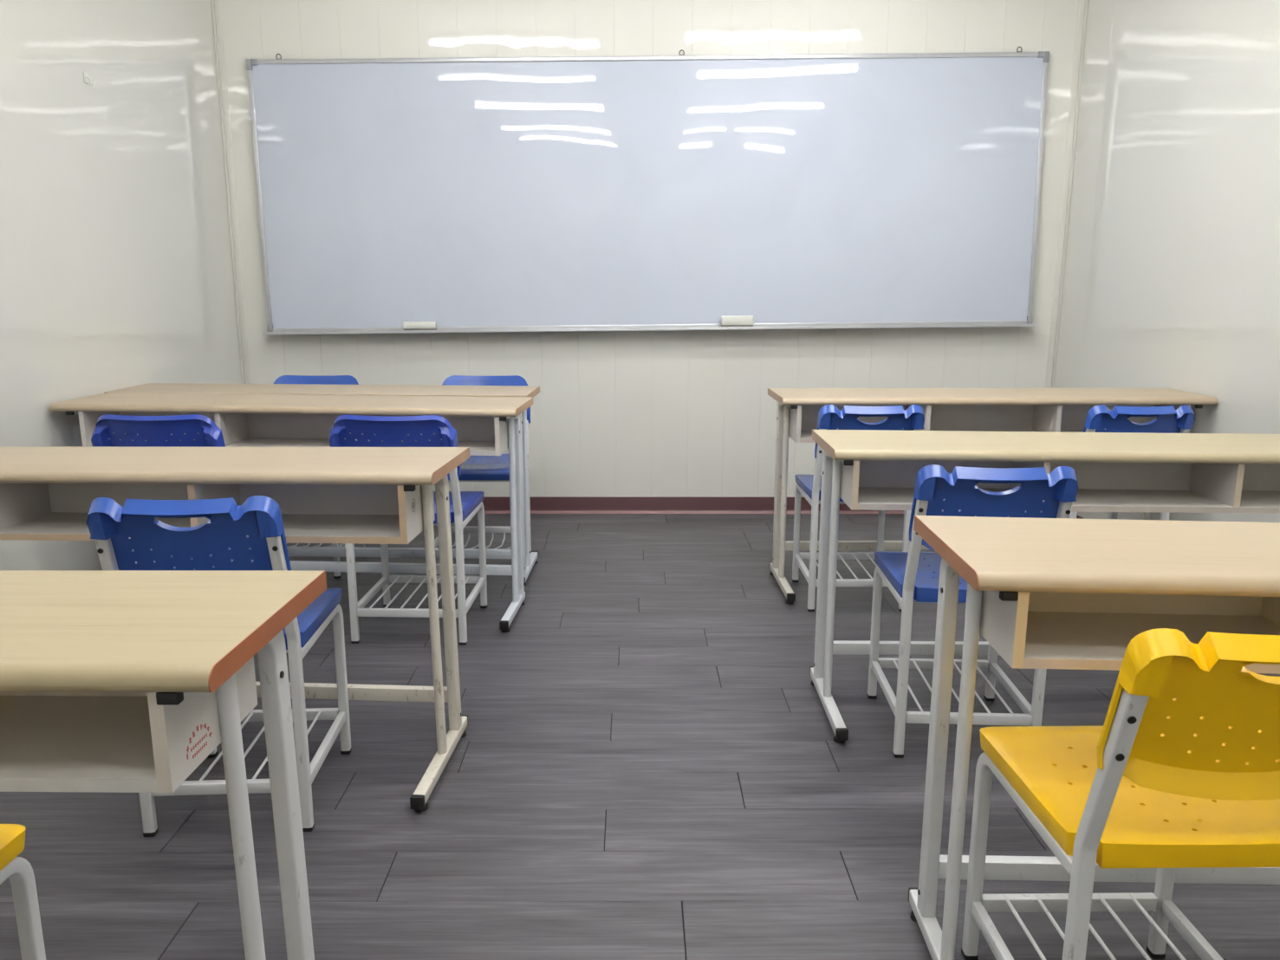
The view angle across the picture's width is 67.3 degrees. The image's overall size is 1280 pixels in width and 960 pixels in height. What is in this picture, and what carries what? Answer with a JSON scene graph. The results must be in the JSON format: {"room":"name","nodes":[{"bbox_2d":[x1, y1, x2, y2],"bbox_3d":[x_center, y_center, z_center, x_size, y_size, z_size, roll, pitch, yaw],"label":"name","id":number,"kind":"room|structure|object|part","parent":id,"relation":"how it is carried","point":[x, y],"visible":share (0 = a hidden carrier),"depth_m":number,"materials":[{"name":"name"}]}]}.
{"room":"classroom","nodes":[
{"label":"classroom","id":0,"kind":"room"},
{"bbox_2d":[0,0,242,570],"bbox_3d":[-2.061,-0.511,1.729,0.080,2.600,5.920,0,12,1],"label":"wall","id":1,"kind":"structure","parent":0,"point":[116,267],"depth_m":3.54,"materials":[{"name":"white paint"}]},
{"bbox_2d":[83,71,94,85],"bbox_3d":[-1.961,-1.430,3.429,0.031,0.044,0.024,0,12,0],"label":"wall hook","id":2,"kind":"object","parent":1,"relation":"attached to","point":[85,74],"visible":1,"depth_m":3.43,"materials":[{"name":"white plastic"}]},
{"bbox_2d":[0,513,1279,959],"bbox_3d":[0.036,0.803,2.012,4.900,0.080,6.317,0,12,0],"label":"floor","id":3,"kind":"structure","parent":0,"point":[648,764],"depth_m":2.18,"materials":[{"name":"grey wood"}]},
{"bbox_2d":[0,824,45,959],"bbox_3d":[-1.006,0.560,1.089,0.364,0.764,0.490,0,12,0],"label":"chair","id":4,"kind":"object","parent":3,"relation":"on","point":[19,871],"visible":1,"depth_m":1.31,"materials":[{"name":"yellow plastic"}]},
{"bbox_3d":[-1.006,0.512,1.139,0.363,0.039,0.371,0,12,0],"label":"seat","id":5,"kind":"part","parent":4,"relation":"part of","materials":[{"name":"yellow plastic"}]},
{"bbox_2d":[90,414,233,560],"bbox_3d":[-1.467,0.130,3.181,0.388,0.761,0.495,0,12,0],"label":"chair","id":6,"kind":"object","parent":3,"relation":"on","point":[155,430],"visible":0.2,"depth_m":2.90,"materials":[{"name":"blue plastic"}]},
{"bbox_3d":[-1.465,-0.088,2.928,0.388,0.231,0.085,0,12,0],"label":"backrest","id":7,"kind":"part","parent":6,"relation":"part of","materials":[{"name":"blue plastic"}]},
{"bbox_2d":[0,570,326,959],"bbox_3d":[-1.213,0.535,1.191,1.571,0.772,0.414,0,12,1],"label":"desk","id":8,"kind":"object","parent":3,"relation":"on","point":[112,681],"visible":1,"depth_m":1.11,"materials":[{"name":"laminate"}]},
{"bbox_3d":[-0.473,0.539,1.172,0.022,0.692,0.045,2,12,11],"label":"leg","id":9,"kind":"part","parent":8,"relation":"part of","materials":[{"name":"white metal"}]},
{"bbox_3d":[-0.472,0.513,1.268,0.028,0.704,0.120,0,12,1],"label":"leg","id":10,"kind":"part","parent":8,"relation":"part of","materials":[{"name":"white metal"}]},
{"bbox_2d":[86,495,351,837],"bbox_3d":[-0.883,0.358,2.101,0.364,0.752,0.487,-1,12,-3],"label":"chair","id":11,"kind":"object","parent":3,"relation":"on","point":[111,525],"visible":0.41,"depth_m":1.88,"materials":[{"name":"blue plastic"}]},
{"bbox_3d":[-1.035,0.406,1.935,0.024,0.709,0.102,-1,12,-6],"label":"leg","id":12,"kind":"part","parent":11,"relation":"part of","materials":[{"name":"white metal"}]},
{"bbox_3d":[-0.871,0.138,1.855,0.356,0.222,0.092,-1,12,-3],"label":"backrest","id":13,"kind":"part","parent":11,"relation":"part of","materials":[{"name":"blue plastic"}]},
{"bbox_3d":[-1.051,0.515,2.184,0.022,0.394,0.346,-1,12,-3],"label":"leg","id":14,"kind":"part","parent":11,"relation":"part of","materials":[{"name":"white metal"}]},
{"bbox_3d":[-0.941,0.605,2.198,0.007,0.007,0.353,-1,12,-3],"label":"rod","id":15,"kind":"part","parent":11,"relation":"part of","materials":[{"name":"white metal"}]},
{"bbox_3d":[-0.886,0.605,2.201,0.007,0.007,0.353,-1,12,-3],"label":"rod","id":16,"kind":"part","parent":11,"relation":"part of","materials":[{"name":"white metal"}]},
{"bbox_3d":[-0.832,0.604,2.205,0.007,0.007,0.353,-1,12,-3],"label":"rod","id":17,"kind":"part","parent":11,"relation":"part of","materials":[{"name":"white metal"}]},
{"bbox_3d":[-0.712,0.403,1.953,0.024,0.709,0.102,0,12,-1],"label":"leg","id":18,"kind":"part","parent":11,"relation":"part of","materials":[{"name":"white metal"}]},
{"bbox_3d":[-0.886,0.304,2.149,0.363,0.039,0.371,-1,12,-3],"label":"seat","id":19,"kind":"part","parent":11,"relation":"part of","materials":[{"name":"blue plastic"}]},
{"bbox_3d":[-0.777,0.604,2.208,0.007,0.007,0.353,-1,12,-3],"label":"rod","id":20,"kind":"part","parent":11,"relation":"part of","materials":[{"name":"white metal"}]},
{"bbox_3d":[-0.723,0.512,2.203,0.022,0.394,0.346,-1,12,-3],"label":"leg","id":21,"kind":"part","parent":11,"relation":"part of","materials":[{"name":"white metal"}]},
{"bbox_2d":[0,446,469,812],"bbox_3d":[-1.216,0.317,2.290,1.571,0.755,0.414,1,12,4],"label":"desk","id":22,"kind":"object","parent":3,"relation":"on","point":[322,495],"visible":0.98,"depth_m":2.23,"materials":[{"name":"laminate"}]},
{"bbox_3d":[-0.479,0.328,2.242,0.022,0.677,0.046,5,13,24],"label":"leg","id":23,"kind":"part","parent":22,"relation":"part of","materials":[{"name":"beige metal"}]},
{"bbox_3d":[-0.474,0.302,2.337,0.032,0.688,0.120,1,12,4],"label":"leg","id":24,"kind":"part","parent":22,"relation":"part of","materials":[{"name":"beige metal"}]},
{"bbox_2d":[50,392,532,632],"bbox_3d":[-1.181,0.096,3.377,1.571,0.750,0.408,1,12,3],"label":"desk","id":25,"kind":"object","parent":3,"relation":"on","point":[487,425],"visible":0.69,"depth_m":3.33,"materials":[{"name":"laminate"}]},
{"bbox_3d":[-0.440,0.105,3.344,0.022,0.669,0.027,1,12,3],"label":"leg","id":26,"kind":"part","parent":25,"relation":"part of","materials":[{"name":"metal"}]},
{"bbox_3d":[-0.438,0.088,3.401,0.025,0.680,0.102,1,12,3],"label":"leg","id":27,"kind":"part","parent":25,"relation":"part of","materials":[{"name":"metal"}]},
{"bbox_2d":[273,375,365,578],"bbox_3d":[-1.377,-0.030,3.962,0.388,0.761,0.495,0,12,0],"label":"chair","id":28,"kind":"object","parent":3,"relation":"on","point":[304,380],"visible":0.14,"depth_m":4.11,"materials":[{"name":"blue plastic"}]},
{"bbox_3d":[-1.378,-0.331,4.109,0.388,0.231,0.085,0,12,0],"label":"backrest","id":29,"kind":"part","parent":28,"relation":"part of","materials":[{"name":"blue plastic"}]},
{"bbox_3d":[-1.201,0.153,3.943,0.022,0.394,0.361,0,12,0],"label":"leg","id":30,"kind":"part","parent":28,"relation":"part of","materials":[{"name":"white metal"}]},
{"bbox_3d":[-1.204,-0.037,4.136,0.024,0.690,0.097,0,12,-3],"label":"leg","id":31,"kind":"part","parent":28,"relation":"part of","materials":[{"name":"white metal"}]},
{"bbox_2d":[103,383,539,586],"bbox_3d":[-1.190,0.008,3.806,1.571,0.750,0.408,0,12,2],"label":"desk","id":32,"kind":"object","parent":3,"relation":"on","point":[376,390],"visible":0.36,"depth_m":3.70,"materials":[{"name":"laminate"}]},
{"bbox_3d":[-0.454,0.031,3.675,0.025,0.681,0.102,0,12,2],"label":"leg","id":33,"kind":"part","parent":32,"relation":"part of","materials":[{"name":"metal"}]},
{"bbox_3d":[-0.449,0.017,3.773,0.022,0.670,0.027,0,12,2],"label":"leg","id":34,"kind":"part","parent":32,"relation":"part of","materials":[{"name":"metal"}]},
{"bbox_2d":[328,414,487,644],"bbox_3d":[-0.745,0.131,3.183,0.388,0.761,0.495,0,12,2],"label":"chair","id":35,"kind":"object","parent":3,"relation":"on","point":[464,505],"visible":0.48,"depth_m":3.07,"materials":[{"name":"blue plastic"}]},
{"bbox_3d":[-0.925,0.192,3.026,0.024,0.690,0.097,0,12,-1],"label":"leg","id":36,"kind":"part","parent":35,"relation":"part of","materials":[{"name":"white metal"}]},
{"bbox_3d":[-0.870,0.382,3.285,0.007,0.007,0.368,0,12,2],"label":"rod","id":37,"kind":"part","parent":35,"relation":"part of","materials":[{"name":"white metal"}]},
{"bbox_3d":[-0.920,0.291,3.278,0.022,0.394,0.361,0,12,2],"label":"leg","id":38,"kind":"part","parent":35,"relation":"part of","materials":[{"name":"white metal"}]},
{"bbox_3d":[-0.750,-0.087,2.929,0.388,0.231,0.085,0,12,2],"label":"backrest","id":39,"kind":"part","parent":35,"relation":"part of","materials":[{"name":"blue plastic"}]},
{"bbox_3d":[-0.820,0.382,3.284,0.007,0.007,0.368,0,12,2],"label":"rod","id":40,"kind":"part","parent":35,"relation":"part of","materials":[{"name":"white metal"}]},
{"bbox_3d":[-0.770,0.383,3.282,0.007,0.007,0.368,0,12,2],"label":"rod","id":41,"kind":"part","parent":35,"relation":"part of","materials":[{"name":"white metal"}]},
{"bbox_3d":[-0.719,0.383,3.281,0.007,0.007,0.368,0,12,2],"label":"rod","id":42,"kind":"part","parent":35,"relation":"part of","materials":[{"name":"white metal"}]},
{"bbox_3d":[-0.576,0.194,3.016,0.024,0.690,0.097,1,12,4],"label":"leg","id":43,"kind":"part","parent":35,"relation":"part of","materials":[{"name":"white metal"}]},
{"bbox_3d":[-0.744,0.082,3.229,0.387,0.040,0.386,0,12,2],"label":"seat","id":44,"kind":"part","parent":35,"relation":"part of","materials":[{"name":"blue plastic"}]},
{"bbox_3d":[-0.619,0.384,3.278,0.007,0.007,0.368,0,12,2],"label":"rod","id":45,"kind":"part","parent":35,"relation":"part of","materials":[{"name":"white metal"}]},
{"bbox_3d":[-0.568,0.293,3.269,0.022,0.394,0.361,0,12,2],"label":"leg","id":46,"kind":"part","parent":35,"relation":"part of","materials":[{"name":"white metal"}]},
{"bbox_2d":[434,375,531,553],"bbox_3d":[-0.659,-0.029,3.967,0.388,0.761,0.495,0,12,0],"label":"chair","id":47,"kind":"object","parent":3,"relation":"on","point":[476,468],"visible":0.3,"depth_m":4.08,"materials":[{"name":"blue plastic"}]},
{"bbox_3d":[-0.735,0.268,3.984,0.007,0.059,0.360,0,12,0],"label":"rod","id":48,"kind":"part","parent":47,"relation":"part of","materials":[{"name":"white metal"}]},
{"bbox_3d":[-0.659,-0.057,3.905,0.387,0.040,0.386,0,12,0],"label":"seat","id":49,"kind":"part","parent":47,"relation":"part of","materials":[{"name":"blue plastic"}]},
{"bbox_3d":[-0.660,-0.330,4.114,0.388,0.231,0.085,0,12,0],"label":"backrest","id":50,"kind":"part","parent":47,"relation":"part of","materials":[{"name":"blue plastic"}]},
{"bbox_3d":[-0.634,0.268,3.985,0.007,0.059,0.360,0,12,0],"label":"rod","id":51,"kind":"part","parent":47,"relation":"part of","materials":[{"name":"white metal"}]},
{"bbox_3d":[-0.584,0.268,3.985,0.007,0.059,0.360,0,12,0],"label":"rod","id":52,"kind":"part","parent":47,"relation":"part of","materials":[{"name":"white metal"}]},
{"bbox_3d":[-0.486,-0.037,4.141,0.026,0.690,0.096,0,12,0],"label":"leg","id":53,"kind":"part","parent":47,"relation":"part of","materials":[{"name":"white metal"}]},
{"bbox_2d":[792,404,924,611],"bbox_3d":[0.776,0.075,3.492,0.364,0.752,0.487,0,12,0],"label":"chair","id":54,"kind":"object","parent":3,"relation":"on","point":[829,417],"visible":0.52,"depth_m":3.37,"materials":[{"name":"blue plastic"}]},
{"bbox_3d":[0.611,0.231,3.583,0.022,0.394,0.346,0,12,0],"label":"leg","id":55,"kind":"part","parent":54,"relation":"part of","materials":[{"name":"white metal"}]},
{"bbox_3d":[0.615,0.122,3.333,0.024,0.709,0.102,-1,12,-3],"label":"leg","id":56,"kind":"part","parent":54,"relation":"part of","materials":[{"name":"white metal"}]},
{"bbox_3d":[0.776,0.021,3.540,0.363,0.039,0.371,0,12,0],"label":"seat","id":57,"kind":"part","parent":54,"relation":"part of","materials":[{"name":"blue plastic"}]},
{"bbox_3d":[0.775,0.322,3.592,0.007,0.007,0.353,0,12,0],"label":"rod","id":58,"kind":"part","parent":54,"relation":"part of","materials":[{"name":"white metal"}]},
{"bbox_3d":[0.830,0.322,3.593,0.007,0.007,0.353,0,12,0],"label":"rod","id":59,"kind":"part","parent":54,"relation":"part of","materials":[{"name":"white metal"}]},
{"bbox_3d":[0.778,-0.145,3.245,0.356,0.222,0.092,0,12,0],"label":"backrest","id":60,"kind":"part","parent":54,"relation":"part of","materials":[{"name":"blue plastic"}]},
{"bbox_3d":[0.884,0.322,3.593,0.007,0.007,0.353,0,12,0],"label":"rod","id":61,"kind":"part","parent":54,"relation":"part of","materials":[{"name":"white metal"}]},
{"bbox_3d":[0.939,0.231,3.585,0.022,0.394,0.346,0,12,0],"label":"leg","id":62,"kind":"part","parent":54,"relation":"part of","materials":[{"name":"white metal"}]},
{"bbox_3d":[0.939,0.122,3.336,0.024,0.709,0.102,1,12,2],"label":"leg","id":63,"kind":"part","parent":54,"relation":"part of","materials":[{"name":"white metal"}]},
{"bbox_2d":[867,464,1078,758],"bbox_3d":[0.812,0.294,2.428,0.364,0.752,0.487,1,12,3],"label":"chair","id":64,"kind":"object","parent":3,"relation":"on","point":[912,576],"visible":0.49,"depth_m":2.30,"materials":[{"name":"blue plastic"}]},
{"bbox_3d":[0.650,0.448,2.528,0.022,0.394,0.346,1,12,3],"label":"leg","id":65,"kind":"part","parent":64,"relation":"part of","materials":[{"name":"white metal"}]},
{"bbox_3d":[0.704,0.539,2.533,0.007,0.007,0.353,1,12,3],"label":"rod","id":66,"kind":"part","parent":64,"relation":"part of","materials":[{"name":"white metal"}]},
{"bbox_3d":[0.642,0.339,2.278,0.024,0.709,0.102,0,12,0],"label":"leg","id":67,"kind":"part","parent":64,"relation":"part of","materials":[{"name":"white metal"}]},
{"bbox_3d":[0.814,0.240,2.476,0.363,0.039,0.371,1,12,3],"label":"seat","id":68,"kind":"part","parent":64,"relation":"part of","materials":[{"name":"blue plastic"}]},
{"bbox_3d":[0.759,0.540,2.531,0.007,0.007,0.353,1,12,3],"label":"rod","id":69,"kind":"part","parent":64,"relation":"part of","materials":[{"name":"white metal"}]},
{"bbox_3d":[0.813,0.541,2.529,0.007,0.007,0.353,1,12,3],"label":"rod","id":70,"kind":"part","parent":64,"relation":"part of","materials":[{"name":"white metal"}]},
{"bbox_3d":[0.868,0.541,2.526,0.007,0.007,0.353,1,12,3],"label":"rod","id":71,"kind":"part","parent":64,"relation":"part of","materials":[{"name":"white metal"}]},
{"bbox_3d":[0.978,0.452,2.513,0.022,0.394,0.346,1,12,3],"label":"leg","id":72,"kind":"part","parent":64,"relation":"part of","materials":[{"name":"white metal"}]},
{"bbox_3d":[0.803,0.074,2.182,0.356,0.222,0.092,1,12,3],"label":"backrest","id":73,"kind":"part","parent":64,"relation":"part of","materials":[{"name":"blue plastic"}]},
{"bbox_3d":[0.923,0.542,2.524,0.007,0.007,0.353,1,12,3],"label":"rod","id":74,"kind":"part","parent":64,"relation":"part of","materials":[{"name":"white metal"}]},
{"bbox_3d":[0.966,0.342,2.264,0.024,0.709,0.102,1,12,5],"label":"leg","id":75,"kind":"part","parent":64,"relation":"part of","materials":[{"name":"white metal"}]},
{"bbox_2d":[767,388,1217,604],"bbox_3d":[1.289,0.046,3.648,1.571,0.749,0.414,0,12,-2],"label":"desk","id":76,"kind":"object","parent":3,"relation":"on","point":[1060,410],"visible":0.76,"depth_m":3.64,"materials":[{"name":"laminate"}]},
{"bbox_3d":[0.543,0.021,3.730,0.025,0.683,0.102,0,12,-2],"label":"leg","id":77,"kind":"part","parent":76,"relation":"part of","materials":[{"name":"beige metal"}]},
{"bbox_3d":[0.544,0.046,3.634,0.022,0.672,0.027,0,12,-2],"label":"leg","id":78,"kind":"part","parent":76,"relation":"part of","materials":[{"name":"beige metal"}]},
{"bbox_3d":[2.011,0.015,3.769,0.025,0.683,0.102,0,12,-2],"label":"leg","id":79,"kind":"part","parent":76,"relation":"part of","materials":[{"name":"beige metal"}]},
{"bbox_2d":[809,429,1279,743],"bbox_3d":[1.264,0.269,2.561,1.571,0.750,0.414,0,12,0],"label":"desk","id":80,"kind":"object","parent":3,"relation":"on","point":[869,470],"visible":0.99,"depth_m":2.53,"materials":[{"name":"laminate"}]},
{"bbox_3d":[0.515,0.238,2.669,0.025,0.683,0.102,0,12,0],"label":"leg","id":81,"kind":"part","parent":80,"relation":"part of","materials":[{"name":"white metal"}]},
{"bbox_3d":[0.514,0.264,2.573,0.022,0.672,0.027,0,12,0],"label":"leg","id":82,"kind":"part","parent":80,"relation":"part of","materials":[{"name":"white metal"}]},
{"bbox_2d":[907,515,1279,959],"bbox_3d":[1.251,0.478,1.515,1.571,0.761,0.414,0,12,1],"label":"desk","id":83,"kind":"object","parent":3,"relation":"on","point":[1068,594],"visible":1,"depth_m":1.51,"materials":[{"name":"laminate"}]},
{"bbox_3d":[0.516,0.446,1.632,0.025,0.694,0.102,0,12,1],"label":"leg","id":84,"kind":"part","parent":83,"relation":"part of","materials":[{"name":"white metal"}]},
{"bbox_3d":[0.513,0.472,1.536,0.022,0.682,0.027,0,12,1],"label":"leg","id":85,"kind":"part","parent":83,"relation":"part of","materials":[{"name":"white metal"}]},
{"bbox_2d":[961,628,1279,959],"bbox_3d":[0.744,0.502,1.387,0.364,0.764,0.490,0,12,-1],"label":"chair","id":86,"kind":"object","parent":3,"relation":"on","point":[1198,785],"visible":1,"depth_m":1.26,"materials":[{"name":"yellow plastic"}]},
{"bbox_3d":[0.578,0.664,1.479,0.022,0.394,0.346,0,12,-1],"label":"leg","id":87,"kind":"part","parent":86,"relation":"part of","materials":[{"name":"white metal"}]},
{"bbox_3d":[0.632,0.754,1.488,0.007,0.007,0.353,0,12,-1],"label":"rod","id":88,"kind":"part","parent":86,"relation":"part of","materials":[{"name":"white metal"}]},
{"bbox_3d":[0.687,0.754,1.489,0.007,0.007,0.353,0,12,-1],"label":"rod","id":89,"kind":"part","parent":86,"relation":"part of","materials":[{"name":"white metal"}]},
{"bbox_3d":[0.742,0.754,1.490,0.007,0.007,0.353,0,12,-1],"label":"rod","id":90,"kind":"part","parent":86,"relation":"part of","materials":[{"name":"white metal"}]},
{"bbox_3d":[0.584,0.554,1.230,0.024,0.709,0.102,-1,12,-4],"label":"leg","id":91,"kind":"part","parent":86,"relation":"part of","materials":[{"name":"white metal"}]},
{"bbox_3d":[0.796,0.754,1.491,0.007,0.007,0.353,0,12,-1],"label":"rod","id":92,"kind":"part","parent":86,"relation":"part of","materials":[{"name":"white metal"}]},
{"bbox_3d":[0.742,0.454,1.437,0.363,0.039,0.371,0,12,-1],"label":"seat","id":93,"kind":"part","parent":86,"relation":"part of","materials":[{"name":"yellow plastic"}]},
{"bbox_3d":[0.851,0.754,1.492,0.007,0.007,0.353,0,12,-1],"label":"rod","id":94,"kind":"part","parent":86,"relation":"part of","materials":[{"name":"white metal"}]},
{"bbox_3d":[0.906,0.663,1.484,0.022,0.394,0.346,0,12,-1],"label":"leg","id":95,"kind":"part","parent":86,"relation":"part of","materials":[{"name":"white metal"}]},
{"bbox_3d":[0.747,0.282,1.140,0.356,0.233,0.095,0,12,-1],"label":"backrest","id":96,"kind":"part","parent":86,"relation":"part of","materials":[{"name":"yellow plastic"}]},
{"bbox_2d":[1069,404,1195,520],"bbox_3d":[1.681,0.076,3.498,0.364,0.752,0.487,0,12,-1],"label":"chair","id":97,"kind":"object","parent":3,"relation":"on","point":[1099,419],"visible":0.23,"depth_m":3.23,"materials":[{"name":"blue plastic"}]},
{"bbox_3d":[1.521,0.122,3.338,0.024,0.709,0.102,-1,12,-4],"label":"leg","id":98,"kind":"part","parent":97,"relation":"part of","materials":[{"name":"white metal"}]},
{"bbox_3d":[1.844,0.231,3.593,0.022,0.394,0.346,0,12,-1],"label":"leg","id":99,"kind":"part","parent":97,"relation":"part of","materials":[{"name":"white metal"}]},
{"bbox_3d":[1.684,-0.144,3.251,0.356,0.222,0.092,0,12,-1],"label":"backrest","id":100,"kind":"part","parent":97,"relation":"part of","materials":[{"name":"blue plastic"}]},
{"bbox_3d":[1.845,0.122,3.343,0.024,0.709,0.102,1,12,2],"label":"leg","id":101,"kind":"part","parent":97,"relation":"part of","materials":[{"name":"white metal"}]},
{"bbox_2d":[220,0,1078,497],"bbox_3d":[0.047,-1.113,4.679,3.999,2.600,0.080,0,12,0],"label":"wall","id":102,"kind":"structure","parent":0,"point":[669,412],"depth_m":4.72,"materials":[{"name":"white paint"}]},
{"bbox_2d":[211,0,251,383],"bbox_3d":[-1.937,-1.144,4.601,0.030,2.512,0.034,0,12,0],"label":"trim","id":103,"kind":"structure","parent":102,"relation":"attached to","point":[216,4],"depth_m":4.56,"materials":[{"name":"white paint"}]},
{"bbox_2d":[245,45,1049,335],"bbox_3d":[0.045,-1.351,4.532,3.724,1.279,0.070,-1,11,0],"label":"whiteboard","id":104,"kind":"object","parent":102,"relation":"attached to","point":[900,190],"visible":1,"depth_m":4.55,"materials":[{"name":"ceramic"}]},
{"bbox_2d":[402,321,436,330],"bbox_3d":[-1.057,-0.739,4.625,0.158,0.044,0.036,-1,12,0],"label":"eraser","id":105,"kind":"object","parent":104,"relation":"on","point":[406,325],"visible":1,"depth_m":4.61,"materials":[{"name":"white fabric"}]},
{"bbox_2d":[261,320,1038,335],"bbox_3d":[0.052,-0.737,4.647,3.724,0.028,0.069,-1,11,0],"label":"marker tray","id":106,"kind":"object","parent":104,"relation":"on","point":[524,326],"depth_m":4.65,"materials":[{"name":"metal"}]},
{"bbox_2d":[721,315,753,326],"bbox_3d":[0.469,-0.762,4.631,0.154,0.056,0.036,-1,12,0],"label":"eraser","id":107,"kind":"object","parent":104,"relation":"on","point":[732,321],"visible":1,"depth_m":4.61,"materials":[{"name":"white fabric"}]},
{"bbox_2d":[475,496,1025,513],"bbox_3d":[0.045,0.129,4.885,3.991,0.084,0.017,0,12,0],"label":"baseboard","id":108,"kind":"structure","parent":102,"relation":"attached to","point":[491,504],"depth_m":4.89,"materials":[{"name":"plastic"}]},
{"bbox_2d":[1045,0,1088,388],"bbox_3d":[2.032,-1.142,4.628,0.030,2.512,0.034,0,12,0],"label":"trim","id":109,"kind":"structure","parent":102,"relation":"attached to","point":[1082,5],"depth_m":4.59,"materials":[{"name":"white paint"}]},
{"bbox_2d":[1053,0,1279,522],"bbox_3d":[2.177,-0.508,1.758,0.080,2.600,5.919,0,12,-2],"label":"wall","id":110,"kind":"structure","parent":0,"point":[1172,276],"depth_m":3.70,"materials":[{"name":"white paint"}]}
]}

